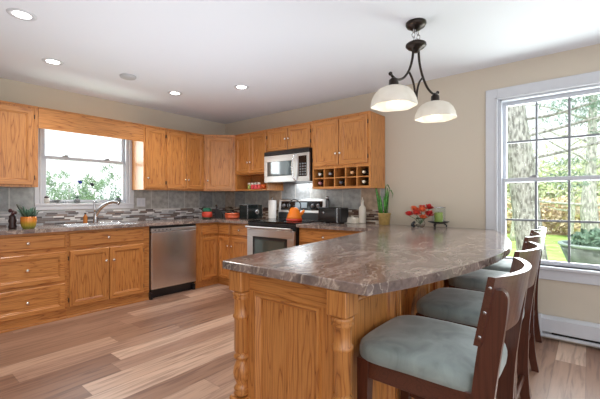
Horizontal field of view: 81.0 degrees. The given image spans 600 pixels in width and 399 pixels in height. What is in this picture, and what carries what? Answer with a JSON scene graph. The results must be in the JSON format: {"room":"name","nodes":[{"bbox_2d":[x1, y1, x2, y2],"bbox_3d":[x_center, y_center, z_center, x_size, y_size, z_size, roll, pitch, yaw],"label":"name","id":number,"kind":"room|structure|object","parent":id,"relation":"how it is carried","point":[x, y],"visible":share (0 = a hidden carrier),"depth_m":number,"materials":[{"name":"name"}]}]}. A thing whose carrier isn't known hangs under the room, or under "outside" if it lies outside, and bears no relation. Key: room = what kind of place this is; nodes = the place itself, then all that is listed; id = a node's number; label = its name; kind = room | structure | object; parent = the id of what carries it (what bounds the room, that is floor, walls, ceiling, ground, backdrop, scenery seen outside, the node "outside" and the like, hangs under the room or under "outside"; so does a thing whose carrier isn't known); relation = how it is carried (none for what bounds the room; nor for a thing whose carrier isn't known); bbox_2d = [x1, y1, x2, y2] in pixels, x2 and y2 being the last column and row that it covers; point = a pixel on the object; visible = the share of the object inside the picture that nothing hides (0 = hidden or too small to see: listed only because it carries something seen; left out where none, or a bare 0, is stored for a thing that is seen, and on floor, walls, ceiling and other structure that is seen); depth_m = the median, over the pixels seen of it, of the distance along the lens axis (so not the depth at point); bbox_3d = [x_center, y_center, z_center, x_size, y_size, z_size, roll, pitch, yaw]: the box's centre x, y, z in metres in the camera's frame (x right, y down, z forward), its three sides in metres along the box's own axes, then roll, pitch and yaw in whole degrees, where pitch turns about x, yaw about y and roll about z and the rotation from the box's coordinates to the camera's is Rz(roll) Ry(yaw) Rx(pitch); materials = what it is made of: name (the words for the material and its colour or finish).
{"room":"kitchen","nodes":[
{"label":"kitchen","id":0,"kind":"room"},
{"bbox_2d":[0,78,224,226],"bbox_3d":[-3.218,-0.027,3.519,0.150,2.440,6.350,0,0,40],"label":"wall","id":1,"kind":"structure","parent":0,"point":[14,91],"depth_m":4.34,"materials":[{"name":"beige paint"}]},
{"bbox_2d":[0,100,37,187],"bbox_3d":[-2.943,-0.533,3.451,0.338,0.816,0.535,0,0,40],"label":"upper cabinet","id":2,"kind":"object","parent":1,"relation":"attached to","point":[18,122],"visible":1,"depth_m":3.43,"materials":[{"name":"brown wood"}]},
{"bbox_2d":[34,128,133,209],"bbox_3d":[-2.586,-0.410,4.255,0.170,1.057,1.074,0,0,40],"label":"window","id":3,"kind":"structure","parent":1,"relation":"in","point":[40,191],"depth_m":4.16,"materials":[{"name":"white paint"}]},
{"bbox_2d":[44,196,49,202],"bbox_3d":[-2.811,0.002,3.896,0.058,0.082,0.058,0,0,40],"label":"jar","id":4,"kind":"object","parent":3,"relation":"on","point":[46,198],"visible":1,"depth_m":3.88,"materials":[{"name":"white ceramic"}]},
{"bbox_2d":[74,195,80,202],"bbox_3d":[-2.621,-0.006,4.127,0.064,0.097,0.063,0,0,-16],"label":"potted cactus","id":5,"kind":"object","parent":3,"relation":"on","point":[77,200],"visible":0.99,"depth_m":4.11,"materials":[{"name":"white ceramic"}]},
{"bbox_2d":[0,187,224,226],"bbox_3d":[-2.380,0.067,4.410,0.009,0.423,3.591,0,0,40],"label":"backsplash","id":6,"kind":"structure","parent":1,"relation":"attached to","point":[188,204],"depth_m":4.66,"materials":[{"name":"tile"}]},
{"bbox_2d":[137,198,144,206],"bbox_3d":[-2.128,0.038,4.700,0.009,0.116,0.116,0,0,40],"label":"outlet plate","id":7,"kind":"object","parent":6,"relation":"attached to","point":[140,201],"visible":1,"depth_m":4.70,"materials":[{"name":"white paint"}]},
{"bbox_2d":[132,125,165,189],"bbox_3d":[-1.972,-0.533,4.603,0.370,0.816,0.298,0,0,40],"label":"upper cabinet","id":8,"kind":"object","parent":1,"relation":"attached to","point":[149,155],"visible":0.96,"depth_m":4.50,"materials":[{"name":"brown wood"}]},
{"bbox_2d":[38,107,143,141],"bbox_3d":[-2.314,-0.833,3.986,0.032,0.216,1.085,0,0,40],"label":"valance","id":9,"kind":"object","parent":8,"relation":"attached to","point":[49,119],"visible":1,"depth_m":3.91,"materials":[{"name":"brown wood"}]},
{"bbox_2d":[157,128,203,190],"bbox_3d":[-1.685,-0.533,4.951,0.370,0.816,0.600,0,0,40],"label":"upper cabinet","id":10,"kind":"object","parent":1,"relation":"attached to","point":[184,150],"visible":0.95,"depth_m":4.83,"materials":[{"name":"brown wood"}]},
{"bbox_2d":[0,0,599,123],"bbox_3d":[-0.672,-1.297,1.420,6.750,0.100,6.350,0,0,40],"label":"ceiling","id":11,"kind":"structure","parent":0,"point":[290,54],"depth_m":2.82,"materials":[{"name":"white paint"}]},
{"bbox_2d":[6,8,36,20],"bbox_3d":[-1.874,-1.244,2.366,0.168,0.006,0.168,0,0,40],"label":"recessed light","id":12,"kind":"object","parent":11,"relation":"in","point":[21,14],"visible":1,"depth_m":2.36,"materials":[{"name":"white glass"}]},
{"bbox_2d":[41,58,63,64],"bbox_3d":[-2.232,-1.244,3.172,0.168,0.006,0.168,0,0,40],"label":"recessed light","id":13,"kind":"object","parent":11,"relation":"in","point":[51,61],"visible":1,"depth_m":3.16,"materials":[{"name":"white paint"}]},
{"bbox_2d":[119,73,135,79],"bbox_3d":[-1.737,-1.236,3.545,0.156,0.022,0.156,0,0,40],"label":"cap","id":14,"kind":"object","parent":11,"relation":"attached to","point":[125,76],"visible":1,"depth_m":3.51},
{"bbox_2d":[167,91,182,94],"bbox_3d":[-1.464,-1.244,4.110,0.168,0.006,0.168,0,0,40],"label":"recessed light","id":15,"kind":"object","parent":11,"relation":"in","point":[168,92],"visible":1,"depth_m":4.11,"materials":[{"name":"white paint"}]},
{"bbox_2d":[234,85,248,89],"bbox_3d":[-0.648,-1.244,3.890,0.168,0.006,0.168,0,0,40],"label":"recessed light","id":16,"kind":"object","parent":11,"relation":"in","point":[240,87],"visible":1,"depth_m":3.89,"materials":[{"name":"white glass"}]},
{"bbox_2d":[370,18,456,122],"bbox_3d":[0.819,-0.928,2.478,0.846,0.637,0.278,0,0,-41],"label":"pendant light","id":17,"kind":"object","parent":11,"relation":"hanging from","point":[395,96],"visible":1,"depth_m":2.44,"materials":[{"name":"white glass"}]},
{"bbox_2d":[389,77,398,84],"bbox_3d":[0.614,-0.765,2.300,0.090,0.068,0.090,0,0,-41],"label":"socket","id":18,"kind":"object","parent":17,"relation":"attached to","point":[393,80],"depth_m":2.27,"materials":[{"name":"brown metal"}]},
{"bbox_2d":[431,94,439,100],"bbox_3d":[1.024,-0.765,2.657,0.090,0.068,0.090,0,0,-41],"label":"socket","id":19,"kind":"object","parent":17,"relation":"attached to","point":[434,96],"depth_m":2.63,"materials":[{"name":"brown metal"}]},
{"bbox_2d":[0,283,599,398],"bbox_3d":[-0.672,1.243,1.420,6.750,0.100,6.350,0,0,40],"label":"floor","id":20,"kind":"structure","parent":0,"point":[179,345],"depth_m":2.63,"materials":[{"name":"brown wood"}]},
{"bbox_2d":[0,231,66,333],"bbox_3d":[-2.797,0.755,3.396,0.647,0.876,0.775,0,0,40],"label":"base cabinet","id":21,"kind":"object","parent":20,"relation":"on","point":[33,266],"visible":1,"depth_m":3.30,"materials":[{"name":"brown wood"}]},
{"bbox_2d":[66,226,148,317],"bbox_3d":[-2.279,0.755,4.024,0.647,0.876,0.855,0,0,40],"label":"base cabinet","id":22,"kind":"object","parent":20,"relation":"on","point":[107,268],"visible":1,"depth_m":3.79,"materials":[{"name":"brown wood"}]},
{"bbox_2d":[0,216,266,234],"bbox_3d":[-1.887,0.297,4.003,1.268,0.036,3.590,0,0,40],"label":"countertop","id":23,"kind":"structure","parent":22,"relation":"on","point":[139,223],"depth_m":3.92,"materials":[{"name":"stone"}]},
{"bbox_2d":[8,209,16,228],"bbox_3d":[-2.723,0.182,3.325,0.069,0.193,0.068,0,0,40],"label":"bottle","id":24,"kind":"object","parent":23,"relation":"on","point":[12,220],"visible":0.98,"depth_m":3.31,"materials":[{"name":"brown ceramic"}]},
{"bbox_2d":[16,204,39,228],"bbox_3d":[-2.612,0.159,3.353,0.212,0.239,0.213,0,0,40],"label":"potted succulent","id":25,"kind":"object","parent":23,"relation":"on","point":[28,220],"visible":1,"depth_m":3.32,"materials":[{"name":"orange ceramic"}]},
{"bbox_2d":[20,216,36,228],"bbox_3d":[-2.601,0.221,3.364,0.128,0.115,0.127,0,0,40],"label":"pot","id":26,"kind":"object","parent":25,"relation":"attached to","point":[27,222],"depth_m":3.32,"materials":[{"name":"orange ceramic"}]},
{"bbox_2d":[54,221,133,226],"bbox_3d":[-2.307,0.353,3.980,0.434,0.160,0.704,0,0,40],"label":"sink","id":27,"kind":"object","parent":23,"relation":"in","point":[116,222],"visible":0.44,"depth_m":3.98,"materials":[{"name":"metal"}]},
{"bbox_2d":[83,213,87,222],"bbox_3d":[-2.490,0.213,4.072,0.046,0.119,0.046,0,0,40],"label":"soap bottle","id":28,"kind":"object","parent":27,"relation":"on","point":[85,217],"visible":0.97,"depth_m":4.06,"materials":[{"name":"orange plastic"}]},
{"bbox_2d":[92,200,119,222],"bbox_3d":[-2.287,0.141,4.149,0.313,0.262,0.063,0,0,-5],"label":"faucet","id":29,"kind":"object","parent":23,"relation":"on","point":[96,213],"visible":1,"depth_m":4.13,"materials":[{"name":"silver metal"}]},
{"bbox_2d":[202,207,211,218],"bbox_3d":[-1.338,0.190,5.053,0.152,0.177,0.150,0,0,-10],"label":"cookie jar","id":30,"kind":"object","parent":23,"relation":"on","point":[206,212],"visible":0.99,"depth_m":5.00,"materials":[{"name":"red ceramic"}]},
{"bbox_2d":[214,205,222,217],"bbox_3d":[-1.213,0.177,5.246,0.110,0.203,0.090,0,0,-1],"label":"knife block","id":31,"kind":"object","parent":23,"relation":"on","point":[217,213],"visible":0.99,"depth_m":5.20,"materials":[{"name":"black plastic"}]},
{"bbox_2d":[225,210,238,218],"bbox_3d":[-0.990,0.215,5.162,0.232,0.126,0.231,0,0,40],"label":"casserole","id":32,"kind":"object","parent":23,"relation":"on","point":[232,214],"visible":0.88,"depth_m":5.07,"materials":[{"name":"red ceramic"}]},
{"bbox_2d":[239,204,262,218],"bbox_3d":[-0.678,0.168,4.892,0.207,0.205,0.284,0,0,40],"label":"machine","id":33,"kind":"object","parent":23,"relation":"on","point":[246,211],"visible":1,"depth_m":4.82,"materials":[{"name":"black metal"}]},
{"bbox_2d":[267,197,276,218],"bbox_3d":[-0.391,0.122,4.953,0.150,0.312,0.150,0,0,40],"label":"paper towel holder","id":34,"kind":"object","parent":23,"relation":"on","point":[271,203],"visible":0.94,"depth_m":4.91,"materials":[{"name":"white paper"}]},
{"bbox_2d":[149,224,195,299],"bbox_3d":[-1.805,0.757,4.599,0.616,0.872,0.634,0,0,40],"label":"dishwasher","id":35,"kind":"object","parent":20,"relation":"on","point":[172,248],"visible":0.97,"depth_m":4.38,"materials":[{"name":"silver metal"}]},
{"bbox_2d":[194,222,230,288],"bbox_3d":[-1.203,0.755,5.143,0.875,0.876,0.960,0,0,40],"label":"base cabinet","id":36,"kind":"object","parent":20,"relation":"on","point":[213,239],"visible":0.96,"depth_m":4.83,"materials":[{"name":"brown wood"}]},
{"bbox_2d":[230,223,248,258],"bbox_3d":[-0.608,0.755,4.862,0.395,0.876,0.647,0,0,40],"label":"base cabinet","id":37,"kind":"object","parent":20,"relation":"on","point":[238,246],"visible":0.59,"depth_m":4.67,"materials":[{"name":"brown wood"}]},
{"bbox_2d":[245,199,325,254],"bbox_3d":[-0.176,0.586,4.452,0.790,1.175,0.716,0,0,40],"label":"range","id":38,"kind":"object","parent":20,"relation":"on","point":[264,235],"visible":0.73,"depth_m":4.32,"materials":[{"name":"silver metal"}]},
{"bbox_2d":[248,219,318,224],"bbox_3d":[-0.174,0.277,4.457,0.788,0.021,0.590,0,0,40],"label":"cooktop","id":39,"kind":"object","parent":38,"relation":"in","point":[265,221],"depth_m":4.29,"materials":[{"name":"black glass"}]},
{"bbox_2d":[286,199,304,221],"bbox_3d":[-0.070,0.131,4.327,0.202,0.272,0.200,0,0,-44],"label":"kettle","id":40,"kind":"object","parent":38,"relation":"on","point":[294,214],"visible":1,"depth_m":4.27,"materials":[{"name":"orange metal"}]},
{"bbox_2d":[299,227,360,244],"bbox_3d":[0.507,0.755,3.943,0.890,0.876,0.647,0,0,40],"label":"base cabinet","id":41,"kind":"object","parent":20,"relation":"on","point":[306,235],"visible":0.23,"depth_m":3.83,"materials":[{"name":"brown wood"}]},
{"bbox_2d":[229,270,448,398],"bbox_3d":[0.796,0.756,2.387,0.719,0.874,2.650,0,0,40],"label":"base cabinet","id":42,"kind":"object","parent":20,"relation":"on","point":[293,340],"visible":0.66,"depth_m":1.45,"materials":[{"name":"brown wood"}]},
{"bbox_2d":[222,222,510,295],"bbox_3d":[0.367,0.297,2.741,2.217,0.036,2.670,0,0,40],"label":"countertop","id":43,"kind":"structure","parent":42,"relation":"on","point":[378,259],"depth_m":1.66,"materials":[{"name":"stone"}]},
{"bbox_2d":[325,196,328,206],"bbox_3d":[0.344,0.118,4.405,0.052,0.320,0.052,0,0,40],"label":"shaker","id":44,"kind":"object","parent":43,"relation":"on","point":[327,197],"visible":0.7,"depth_m":4.38,"materials":[{"name":"silver metal"}]},
{"bbox_2d":[318,207,347,222],"bbox_3d":[0.392,0.181,4.172,0.330,0.179,0.180,0,0,40],"label":"toaster","id":45,"kind":"object","parent":43,"relation":"on","point":[325,214],"visible":1,"depth_m":4.10,"materials":[{"name":"black metal"}]},
{"bbox_2d":[346,216,358,223],"bbox_3d":[0.614,0.237,4.112,0.170,0.083,0.100,0,0,40],"label":"butter dish","id":46,"kind":"object","parent":43,"relation":"on","point":[353,220],"visible":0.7,"depth_m":4.07,"materials":[{"name":"beige ceramic"}]},
{"bbox_2d":[359,197,365,223],"bbox_3d":[0.724,0.126,4.073,0.084,0.306,0.084,0,0,40],"label":"bottle","id":47,"kind":"object","parent":43,"relation":"on","point":[362,209],"visible":1,"depth_m":4.04,"materials":[{"name":"beige ceramic"}]},
{"bbox_2d":[375,184,392,224],"bbox_3d":[0.928,0.051,3.865,0.158,0.455,0.139,0,0,40],"label":"potted snake plant","id":48,"kind":"object","parent":43,"relation":"on","point":[384,218],"visible":0.98,"depth_m":3.86,"materials":[{"name":"green plant"}]},
{"bbox_2d":[405,204,433,226],"bbox_3d":[1.201,0.161,3.509,0.326,0.236,0.164,0,0,-5],"label":"flower vase","id":49,"kind":"object","parent":43,"relation":"on","point":[420,222],"visible":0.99,"depth_m":3.49,"materials":[{"name":"clear glass"}]},
{"bbox_2d":[428,207,449,227],"bbox_3d":[1.377,0.175,3.489,0.204,0.202,0.204,0,0,40],"label":"hurricane","id":50,"kind":"object","parent":43,"relation":"on","point":[438,216],"visible":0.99,"depth_m":3.45,"materials":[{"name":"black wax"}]},
{"bbox_2d":[434,212,442,221],"bbox_3d":[1.377,0.180,3.489,0.079,0.103,0.079,0,0,2],"label":"pillar candle","id":51,"kind":"object","parent":50,"relation":"on","point":[438,216],"depth_m":3.46,"materials":[{"name":"green wax"}]},
{"bbox_2d":[357,257,530,398],"bbox_3d":[0.543,0.710,1.325,0.550,0.967,0.463,0,0,40],"label":"bar stool","id":52,"kind":"object","parent":20,"relation":"on","point":[422,357],"visible":1,"depth_m":1.19,"materials":[{"name":"grey fabric"}]},
{"bbox_2d":[360,315,506,391],"bbox_3d":[0.511,0.559,1.351,0.468,0.085,0.463,0,0,40],"label":"seat cushion","id":53,"kind":"object","parent":52,"relation":"on","point":[436,354],"depth_m":1.23,"materials":[{"name":"grey fabric"}]},
{"bbox_2d":[416,242,542,398],"bbox_3d":[0.929,0.710,1.830,0.550,0.967,0.463,0,0,40],"label":"bar stool","id":54,"kind":"object","parent":20,"relation":"on","point":[455,305],"visible":0.44,"depth_m":1.80,"materials":[{"name":"brown wood"}]},
{"bbox_2d":[416,288,523,326],"bbox_3d":[0.898,0.559,1.856,0.468,0.085,0.463,0,0,40],"label":"seat cushion","id":55,"kind":"object","parent":54,"relation":"on","point":[455,305],"depth_m":1.77,"materials":[{"name":"grey fabric"}]},
{"bbox_2d":[449,232,544,397],"bbox_3d":[1.349,0.710,2.417,0.550,0.967,0.463,0,0,40],"label":"bar stool","id":56,"kind":"object","parent":20,"relation":"on","point":[476,280],"visible":0.31,"depth_m":2.39,"materials":[{"name":"grey fabric"}]},
{"bbox_2d":[449,269,509,290],"bbox_3d":[1.317,0.559,2.443,0.468,0.085,0.463,0,0,40],"label":"seat cushion","id":57,"kind":"object","parent":56,"relation":"on","point":[476,280],"depth_m":2.36,"materials":[{"name":"grey fabric"}]},
{"bbox_2d":[482,226,546,342],"bbox_3d":[1.716,0.710,2.918,0.550,0.967,0.463,0,0,40],"label":"bar stool","id":58,"kind":"object","parent":20,"relation":"on","point":[504,265],"visible":0.18,"depth_m":2.93,"materials":[{"name":"brown wood"}]},
{"bbox_2d":[482,259,511,271],"bbox_3d":[1.685,0.559,2.944,0.468,0.085,0.463,0,0,40],"label":"seat cushion","id":59,"kind":"object","parent":58,"relation":"on","point":[504,265],"depth_m":2.79,"materials":[{"name":"grey fabric"}]},
{"bbox_2d":[225,44,599,348],"bbox_3d":[1.358,-0.027,3.764,6.600,2.440,0.150,0,0,40],"label":"wall","id":60,"kind":"structure","parent":0,"point":[438,164],"depth_m":3.52,"materials":[{"name":"beige paint"}]},
{"bbox_2d":[204,135,244,191],"bbox_3d":[-1.191,-0.533,5.338,0.640,0.816,0.640,0,0,40],"label":"upper cabinet","id":61,"kind":"object","parent":60,"relation":"attached to","point":[219,150],"visible":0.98,"depth_m":5.11,"materials":[{"name":"brown wood"}]},
{"bbox_2d":[235,129,282,190],"bbox_3d":[-0.609,-0.533,5.033,0.660,0.816,0.370,0,0,40],"label":"upper cabinet","id":62,"kind":"object","parent":60,"relation":"attached to","point":[250,148],"visible":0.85,"depth_m":4.94,"materials":[{"name":"brown wood"}]},
{"bbox_2d":[235,175,282,190],"bbox_3d":[-0.593,-0.238,5.053,0.660,0.227,0.318,0,0,40],"label":"open shelf","id":63,"kind":"object","parent":62,"relation":"attached to","point":[241,181],"depth_m":5.15,"materials":[{"name":"brown wood"}]},
{"bbox_2d":[267,121,311,151],"bbox_3d":[-0.054,-0.783,4.576,0.775,0.316,0.370,0,0,40],"label":"upper cabinet","id":64,"kind":"object","parent":60,"relation":"attached to","point":[296,136],"visible":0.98,"depth_m":4.44,"materials":[{"name":"brown wood"}]},
{"bbox_2d":[264,147,311,183],"bbox_3d":[-0.079,-0.421,4.543,0.755,0.403,0.456,0,0,40],"label":"microwave","id":65,"kind":"object","parent":64,"relation":"attached to","point":[290,166],"visible":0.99,"depth_m":4.38,"materials":[{"name":"silver plastic"}]},
{"bbox_2d":[225,183,384,223],"bbox_3d":[-0.133,0.025,4.889,2.847,0.505,0.009,0,0,40],"label":"backsplash","id":66,"kind":"structure","parent":60,"relation":"attached to","point":[351,199],"depth_m":4.63,"materials":[{"name":"tile"}]},
{"bbox_2d":[312,111,384,189],"bbox_3d":[0.539,-0.533,4.073,0.776,0.816,0.390,0,0,40],"label":"upper cabinet","id":67,"kind":"object","parent":60,"relation":"attached to","point":[342,144],"visible":0.99,"depth_m":3.92,"materials":[{"name":"brown wood"}]},
{"bbox_2d":[318,171,323,177],"bbox_3d":[0.322,-0.297,4.261,0.082,0.081,0.295,0,0,40],"label":"wine bottle","id":68,"kind":"object","parent":67,"relation":"in","point":[321,174],"visible":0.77,"depth_m":4.17,"materials":[{"name":"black glass"}]},
{"bbox_2d":[318,180,323,186],"bbox_3d":[0.322,-0.193,4.261,0.082,0.081,0.295,0,0,40],"label":"wine bottle","id":69,"kind":"object","parent":67,"relation":"in","point":[321,183],"visible":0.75,"depth_m":4.17,"materials":[{"name":"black glass"}]},
{"bbox_2d":[339,179,344,185],"bbox_3d":[0.548,-0.193,4.074,0.082,0.081,0.295,0,0,40],"label":"wine bottle","id":70,"kind":"object","parent":67,"relation":"in","point":[342,182],"visible":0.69,"depth_m":3.98,"materials":[{"name":"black glass"}]},
{"bbox_2d":[350,169,355,175],"bbox_3d":[0.661,-0.297,3.981,0.082,0.081,0.295,0,0,40],"label":"wine bottle","id":71,"kind":"object","parent":67,"relation":"in","point":[353,172],"visible":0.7,"depth_m":3.89,"materials":[{"name":"orange glass"}]},
{"bbox_2d":[362,168,368,175],"bbox_3d":[0.774,-0.297,3.888,0.082,0.081,0.295,0,0,40],"label":"wine bottle","id":72,"kind":"object","parent":67,"relation":"in","point":[365,172],"visible":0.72,"depth_m":3.80,"materials":[{"name":"black glass"}]},
{"bbox_2d":[362,178,368,184],"bbox_3d":[0.774,-0.193,3.888,0.082,0.081,0.295,0,0,40],"label":"wine bottle","id":73,"kind":"object","parent":67,"relation":"in","point":[365,181],"visible":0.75,"depth_m":3.80,"materials":[{"name":"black glass"}]},
{"bbox_2d":[486,71,599,285],"bbox_3d":[2.278,-0.170,2.970,1.250,1.715,0.185,0,0,40],"label":"window","id":74,"kind":"structure","parent":60,"relation":"in","point":[496,109],"depth_m":3.11,"materials":[{"name":"white paint"}]},
{"bbox_2d":[538,313,599,347],"bbox_3d":[2.829,1.083,2.404,2.000,0.190,0.069,0,0,40],"label":"baseboard heater","id":75,"kind":"object","parent":60,"relation":"attached to","point":[572,330],"visible":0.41,"depth_m":2.88,"materials":[{"name":"white paint"}]},
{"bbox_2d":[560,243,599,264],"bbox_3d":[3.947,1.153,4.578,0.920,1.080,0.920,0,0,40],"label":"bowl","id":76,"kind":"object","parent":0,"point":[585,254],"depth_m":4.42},
{"label":"outside","id":77,"kind":"structure","parent":0,"visible":0},
{"bbox_2d":[507,226,580,234],"bbox_3d":[29.617,1.738,43.226,120.000,0.110,63.000,0,0,40],"label":"field","id":78,"kind":"structure","parent":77,"point":[548,232],"depth_m":17.37,"materials":[{"name":"plant"}]},
{"bbox_2d":[506,191,599,234],"bbox_3d":[12.344,0.788,17.151,10.299,2.446,3.942,0,0,40],"label":"dry brush","id":79,"kind":"object","parent":78,"relation":"on","point":[547,213],"visible":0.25,"depth_m":16.91,"materials":[{"name":"beige plant"}]},
{"bbox_2d":[506,157,599,200],"bbox_3d":[21.697,-0.531,25.750,19.421,5.765,4.205,0,0,40],"label":"tree line","id":80,"kind":"object","parent":78,"relation":"on","point":[551,193],"visible":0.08,"depth_m":26.99,"materials":[{"name":"green plant"}]},
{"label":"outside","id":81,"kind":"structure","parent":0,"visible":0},
{"bbox_2d":[506,233,579,261],"bbox_3d":[-8.552,1.743,-3.067,120.000,0.100,57.000,0,0,40],"label":"lawn","id":82,"kind":"structure","parent":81,"point":[554,251],"depth_m":12.38,"materials":[{"name":"green plant"}]},
{"bbox_2d":[46,164,120,199],"bbox_3d":[-5.259,0.430,7.950,2.195,2.596,2.322,0,0,-16],"label":"bush","id":83,"kind":"object","parent":82,"relation":"on","point":[100,185],"visible":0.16,"depth_m":7.71,"materials":[{"name":"green plant"}]},
{"bbox_2d":[56,183,121,199],"bbox_3d":[-5.158,0.607,9.360,2.273,2.173,2.041,0,0,3],"label":"bush","id":84,"kind":"object","parent":82,"relation":"on","point":[115,188],"visible":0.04,"depth_m":8.81,"materials":[{"name":"green plant"}]},
{"bbox_2d":[506,118,556,240],"bbox_3d":[8.663,-0.740,14.501,3.501,4.882,2.424,0,0,40],"label":"tree","id":85,"kind":"object","parent":82,"relation":"on","point":[512,233],"visible":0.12,"depth_m":14.20,"materials":[{"name":"green plant"}]},
{"bbox_2d":[506,94,599,233],"bbox_3d":[5.006,-0.517,5.825,3.298,4.480,1.195,0,0,30],"label":"tree","id":86,"kind":"object","parent":82,"relation":"on","point":[588,205],"visible":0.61,"depth_m":5.81,"materials":[{"name":"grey plant"}]},
{"bbox_2d":[507,94,599,259],"bbox_3d":[3.611,-0.547,4.259,1.057,4.534,2.055,0,0,-35],"label":"tree","id":87,"kind":"object","parent":82,"relation":"on","point":[520,156],"visible":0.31,"depth_m":4.51,"materials":[{"name":"grey plant"}]},
{"bbox_2d":[534,126,599,238],"bbox_3d":[11.718,-0.803,15.202,3.219,5.010,2.385,0,0,40],"label":"tree","id":88,"kind":"object","parent":82,"relation":"on","point":[573,198],"visible":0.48,"depth_m":15.14,"materials":[{"name":"green plant"}]},
{"bbox_2d":[558,227,599,264],"bbox_3d":[3.947,1.027,4.578,0.950,1.332,0.950,0,0,40],"label":"planter","id":89,"kind":"object","parent":82,"relation":"on","point":[586,249],"visible":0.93,"depth_m":4.48,"materials":[{"name":"green"}]},
{"bbox_2d":[566,124,599,210],"bbox_3d":[11.954,-0.713,13.095,3.246,4.829,2.318,0,0,40],"label":"tree","id":90,"kind":"object","parent":82,"relation":"on","point":[583,124],"visible":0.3,"depth_m":13.74,"materials":[{"name":"green plant"}]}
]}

